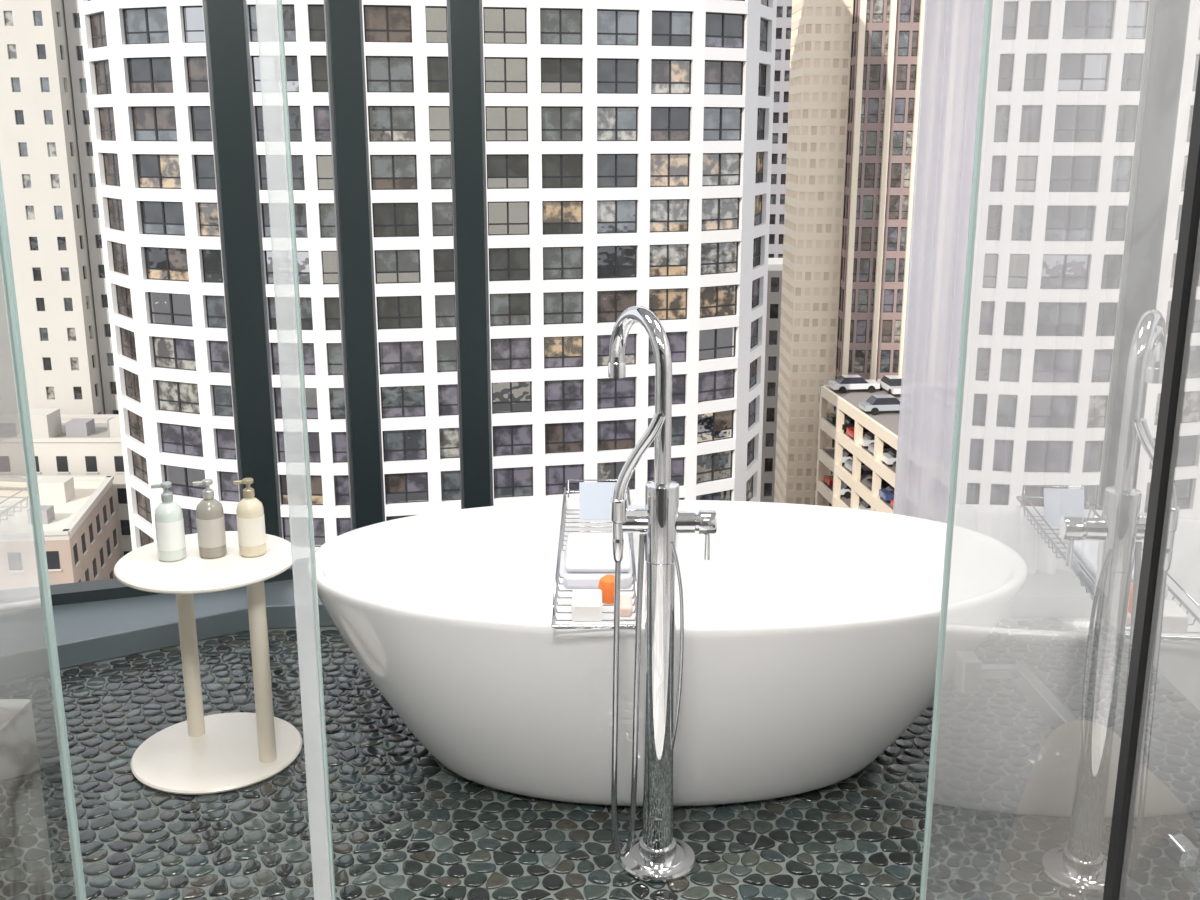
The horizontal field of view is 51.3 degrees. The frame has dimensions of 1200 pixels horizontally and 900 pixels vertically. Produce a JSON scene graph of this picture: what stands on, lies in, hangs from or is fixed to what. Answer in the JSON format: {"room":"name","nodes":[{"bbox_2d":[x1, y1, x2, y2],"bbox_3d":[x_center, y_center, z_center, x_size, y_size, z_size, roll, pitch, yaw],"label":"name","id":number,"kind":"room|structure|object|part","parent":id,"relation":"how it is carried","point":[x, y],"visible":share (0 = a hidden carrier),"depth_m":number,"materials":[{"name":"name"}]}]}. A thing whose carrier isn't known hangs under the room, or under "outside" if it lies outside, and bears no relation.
{"room":"bathroom","nodes":[
{"label":"bathroom","id":0,"kind":"room"},
{"bbox_2d":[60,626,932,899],"bbox_3d":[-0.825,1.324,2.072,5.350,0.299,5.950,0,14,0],"label":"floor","id":1,"kind":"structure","parent":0,"point":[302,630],"depth_m":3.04,"materials":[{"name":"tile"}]},
{"bbox_2d":[52,577,334,668],"bbox_3d":[-0.896,0.598,4.107,5.483,0.085,1.002,-4,15,-15],"label":"sill","id":2,"kind":"structure","parent":1,"relation":"on","point":[95,631],"depth_m":4.16,"materials":[{"name":"blue metal"}]},
{"bbox_2d":[50,557,310,605],"bbox_3d":[-0.861,-0.899,4.104,5.316,2.815,0.494,-3,15,-11],"label":"rails","id":3,"kind":"object","parent":2,"relation":"on","point":[106,589],"visible":0.02,"depth_m":4.28,"materials":[{"name":"grey"}]},
{"bbox_2d":[202,0,492,581],"bbox_3d":[-0.834,-0.937,4.253,0.909,2.815,0.126,-5,15,-18],"label":"mullions","id":4,"kind":"object","parent":3,"relation":"attached to","point":[225,21],"visible":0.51,"depth_m":4.26,"materials":[{"name":"grey metal"}]},
{"bbox_3d":[-0.825,1.492,0.809,5.130,0.006,3.220,0,14,0],"label":"floor","id":5,"kind":"structure","parent":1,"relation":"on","visible":0},
{"bbox_2d":[0,164,86,899],"bbox_3d":[-0.951,0.169,1.229,0.012,2.343,1.695,0,15,1],"label":"screen","id":6,"kind":"object","parent":5,"relation":"on","point":[41,857],"visible":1,"depth_m":2.04,"materials":[{"name":"clear glass"}]},
{"bbox_2d":[278,0,335,899],"bbox_3d":[-0.708,-0.043,2.051,0.454,2.343,0.023,0,14,0],"label":"screen","id":7,"kind":"object","parent":5,"relation":"on","point":[280,12],"visible":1,"depth_m":2.05,"materials":[{"name":"clear glass"}]},
{"bbox_2d":[1119,219,1199,899],"bbox_3d":[0.510,0.348,0.532,0.001,2.340,1.458,1,15,3],"label":"screen","id":8,"kind":"object","parent":5,"relation":"on","point":[1161,861],"visible":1,"depth_m":1.18,"materials":[{"name":"clear glass"}]},
{"bbox_2d":[919,0,1199,899],"bbox_3d":[0.567,0.053,1.653,0.010,2.330,0.834,1,15,3],"label":"glass","id":9,"kind":"object","parent":8,"relation":"attached to","point":[1087,107],"depth_m":1.55,"materials":[{"name":"clear glass"}]},
{"bbox_3d":[0.588,-0.051,2.053,0.010,2.330,0.006,0,14,0],"label":"glass edge","id":10,"kind":"part","parent":9,"relation":"part of","materials":[{"name":"clear glass"}]},
{"bbox_2d":[1103,56,1199,899],"bbox_3d":[0.547,0.161,1.250,0.014,2.338,0.020,0,14,0],"label":"door frame","id":11,"kind":"structure","parent":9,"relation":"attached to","point":[1190,215],"depth_m":1.22,"materials":[{"name":"black metal"}]},
{"bbox_2d":[60,630,933,899],"bbox_3d":[-0.795,0.842,3.323,5.115,0.008,2.083,0,14,0],"label":"floor","id":12,"kind":"structure","parent":0,"point":[215,811],"depth_m":3.06,"materials":[{"name":"stone"}]},
{"bbox_2d":[114,531,301,794],"bbox_3d":[-1.022,0.550,3.304,0.472,0.568,0.474,0,14,0],"label":"side table","id":13,"kind":"object","parent":12,"relation":"on","point":[223,752],"visible":0.91,"depth_m":3.28,"materials":[{"name":"white metal"}]},
{"bbox_2d":[151,481,185,561],"bbox_3d":[-1.100,0.180,3.192,0.070,0.202,0.069,0,14,0],"label":"pump bottle","id":14,"kind":"object","parent":13,"relation":"on","point":[169,522],"visible":1,"depth_m":3.17,"materials":[{"name":"white plastic"}]},
{"bbox_2d":[192,479,226,558],"bbox_3d":[-1.003,0.174,3.216,0.070,0.202,0.069,0,14,0],"label":"pump bottle","id":15,"kind":"object","parent":13,"relation":"on","point":[210,522],"visible":1,"depth_m":3.19,"materials":[{"name":"grey plastic"}]},
{"bbox_2d":[233,478,266,556],"bbox_3d":[-0.902,0.171,3.226,0.070,0.202,0.069,0,14,0],"label":"pump bottle","id":16,"kind":"object","parent":13,"relation":"on","point":[249,511],"visible":1,"depth_m":3.20,"materials":[{"name":"beige plastic"}]},
{"bbox_2d":[307,500,946,805],"bbox_3d":[0.174,0.540,3.373,1.882,0.552,1.010,0,14,0],"label":"bathtub","id":17,"kind":"object","parent":12,"relation":"on","point":[811,632],"visible":0.79,"depth_m":3.06,"materials":[{"name":"white ceramic"}]},
{"bbox_2d":[551,480,636,628],"bbox_3d":[-0.010,0.253,3.298,0.198,0.078,1.068,0,14,0],"label":"tray","id":18,"kind":"object","parent":17,"relation":"on","point":[564,508],"visible":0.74,"depth_m":3.07,"materials":[{"name":"silver metal"}]},
{"bbox_3d":[-0.105,0.260,3.300,0.008,0.008,1.060,0,14,0],"label":"rail","id":19,"kind":"part","parent":18,"relation":"part of","materials":[{"name":"silver metal"}]},
{"bbox_2d":[571,589,601,621],"bbox_3d":[-0.030,0.359,2.887,0.070,0.044,0.100,0,14,0],"label":"soap box","id":20,"kind":"object","parent":18,"relation":"on","point":[586,606],"visible":1,"depth_m":2.84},
{"bbox_3d":[-0.010,0.393,2.787,0.190,0.008,0.008,0,14,0],"label":"rail","id":21,"kind":"part","parent":18,"relation":"part of","materials":[{"name":"silver metal"}]},
{"bbox_3d":[-0.010,0.127,3.813,0.190,0.008,0.008,0,14,0],"label":"rail","id":22,"kind":"part","parent":18,"relation":"part of","materials":[{"name":"silver metal"}]},
{"bbox_2d":[563,533,631,588],"bbox_3d":[-0.006,0.276,3.170,0.168,0.065,0.280,0,14,0],"label":"folded washcloth","id":23,"kind":"object","parent":18,"relation":"in","point":[588,556],"visible":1,"depth_m":3.06,"materials":[{"name":"white fabric"}]},
{"bbox_2d":[579,482,615,519],"bbox_3d":[-0.005,0.148,3.636,0.110,0.101,0.050,0,14,0],"label":"note card","id":24,"kind":"object","parent":18,"relation":"on","point":[594,497],"visible":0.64,"depth_m":3.63,"materials":[{"name":"grey paper"}]},
{"bbox_2d":[598,574,614,603],"bbox_3d":[0.022,0.329,2.962,0.052,0.068,0.052,0,14,0],"label":"bath bomb","id":25,"kind":"object","parent":18,"relation":"in","point":[606,583],"visible":0.74,"depth_m":2.94,"materials":[{"name":"orange wax"}]},
{"bbox_3d":[0.085,0.260,3.300,0.008,0.008,1.060,0,14,0],"label":"rail","id":26,"kind":"part","parent":18,"relation":"part of","materials":[{"name":"silver metal"}]},
{"bbox_2d":[608,306,716,881],"bbox_3d":[0.094,0.324,2.766,0.310,1.275,0.188,12,19,38],"label":"tub faucet","id":27,"kind":"object","parent":12,"relation":"on","point":[655,856],"visible":1,"depth_m":2.73,"materials":[{"name":"silver metal"}]},
{"bbox_3d":[0.133,0.926,2.889,0.178,0.048,0.178,0,15,0],"label":"plate","id":28,"kind":"part","parent":27,"relation":"part of","materials":[{"name":"silver metal"}]},
{"bbox_3d":[0.231,0.200,2.691,0.014,0.075,0.014,0,15,0],"label":"lever","id":29,"kind":"part","parent":27,"relation":"part of","materials":[{"name":"silver metal"}]},
{"bbox_2d":[620,595,632,616],"bbox_3d":[0.059,0.363,2.903,0.033,0.028,0.080,0,14,0],"label":"soap bar","id":30,"kind":"object","parent":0,"point":[626,609],"depth_m":2.87,"materials":[{"name":"beige wax"}]},
{"bbox_3d":[-0.825,-1.726,1.284,5.350,0.200,5.950,0,14,0],"label":"ceiling","id":31,"kind":"structure","parent":0,"visible":0},
{"bbox_2d":[893,0,984,522],"bbox_3d":[1.385,-0.909,4.165,0.680,2.785,0.070,0,14,0],"label":"sheer curtain","id":32,"kind":"object","parent":31,"relation":"hanging from","point":[953,29],"visible":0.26,"depth_m":4.23,"materials":[{"name":"white fabric"}]},
{"label":"outside","id":33,"kind":"structure","parent":0,"visible":0},
{"label":"ground","id":34,"kind":"structure","parent":33,"visible":0},
{"bbox_2d":[0,0,105,413],"bbox_3d":[-66.750,-24.959,135.052,30.500,84.000,26.000,0,14,0],"label":"apartment block","id":35,"kind":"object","parent":34,"relation":"on","point":[40,159],"visible":0.16,"depth_m":122.25,"materials":[{"name":"grey concrete"}]},
{"bbox_2d":[37,476,119,584],"bbox_3d":[-52.001,14.164,107.986,20.298,21.800,18.299,0,14,0],"label":"brick building","id":36,"kind":"structure","parent":34,"relation":"on","point":[78,513],"depth_m":107.05,"materials":[{"name":"grey"}]},
{"bbox_2d":[29,408,131,558],"bbox_3d":[-51.250,8.415,123.026,21.800,25.400,10.300,0,14,0],"label":"stucco building","id":37,"kind":"structure","parent":34,"relation":"on","point":[64,444],"depth_m":116.29,"materials":[{"name":"grey paint"}]},
{"bbox_2d":[64,0,118,413],"bbox_3d":[-47.650,-25.272,136.263,7.300,84.000,23.500,0,14,0],"label":"apartment block","id":38,"kind":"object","parent":34,"relation":"on","point":[71,7],"visible":0.02,"depth_m":124.30,"materials":[{"name":"grey concrete"}]},
{"bbox_2d":[78,0,776,558],"bbox_3d":[-11.476,-9.449,93.451,48.683,74.800,23.628,0,14,0],"label":"apartment tower","id":39,"kind":"structure","parent":34,"relation":"on","point":[628,143],"depth_m":83.27,"materials":[{"name":"white concrete"}]},
{"bbox_2d":[760,258,782,501],"bbox_3d":[21.000,-6.373,161.034,12.000,35.000,15.000,0,14,0],"label":"block","id":40,"kind":"object","parent":34,"relation":"on","point":[774,286],"visible":0.04,"depth_m":153.16,"materials":[{"name":"paint"}]},
{"bbox_2d":[768,0,791,257],"bbox_3d":[32.000,-50.640,206.395,16.000,98.000,25.000,0,14,0],"label":"block","id":41,"kind":"object","parent":34,"relation":"on","point":[784,7],"visible":0.01,"depth_m":193.77,"materials":[{"name":"concrete"}]},
{"bbox_2d":[774,0,853,505],"bbox_3d":[20.800,-21.704,122.467,4.400,84.000,8.000,0,14,0],"label":"stone tower","id":42,"kind":"structure","parent":34,"relation":"on","point":[821,30],"depth_m":119.36,"materials":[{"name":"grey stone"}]},
{"bbox_2d":[815,374,901,512],"bbox_3d":[34.365,10.662,102.353,28.131,31.400,38.846,0,14,0],"label":"parking garage","id":43,"kind":"structure","parent":34,"relation":"on","point":[864,425],"depth_m":107.97,"materials":[{"name":"concrete"}]},
{"bbox_2d":[829,0,920,505],"bbox_3d":[34.025,-23.457,129.244,21.950,84.000,26.000,0,14,0],"label":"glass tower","id":44,"kind":"object","parent":34,"relation":"on","point":[877,11],"visible":0.06,"depth_m":115.64,"materials":[{"name":"grey"}]},
{"bbox_2d":[842,0,924,379],"bbox_3d":[27.600,-20.137,116.406,8.800,84.000,0.480,0,14,0],"label":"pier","id":45,"kind":"object","parent":44,"relation":"attached to","point":[863,3],"visible":0.31,"depth_m":115.10,"materials":[{"name":"beige stone"}]}
]}

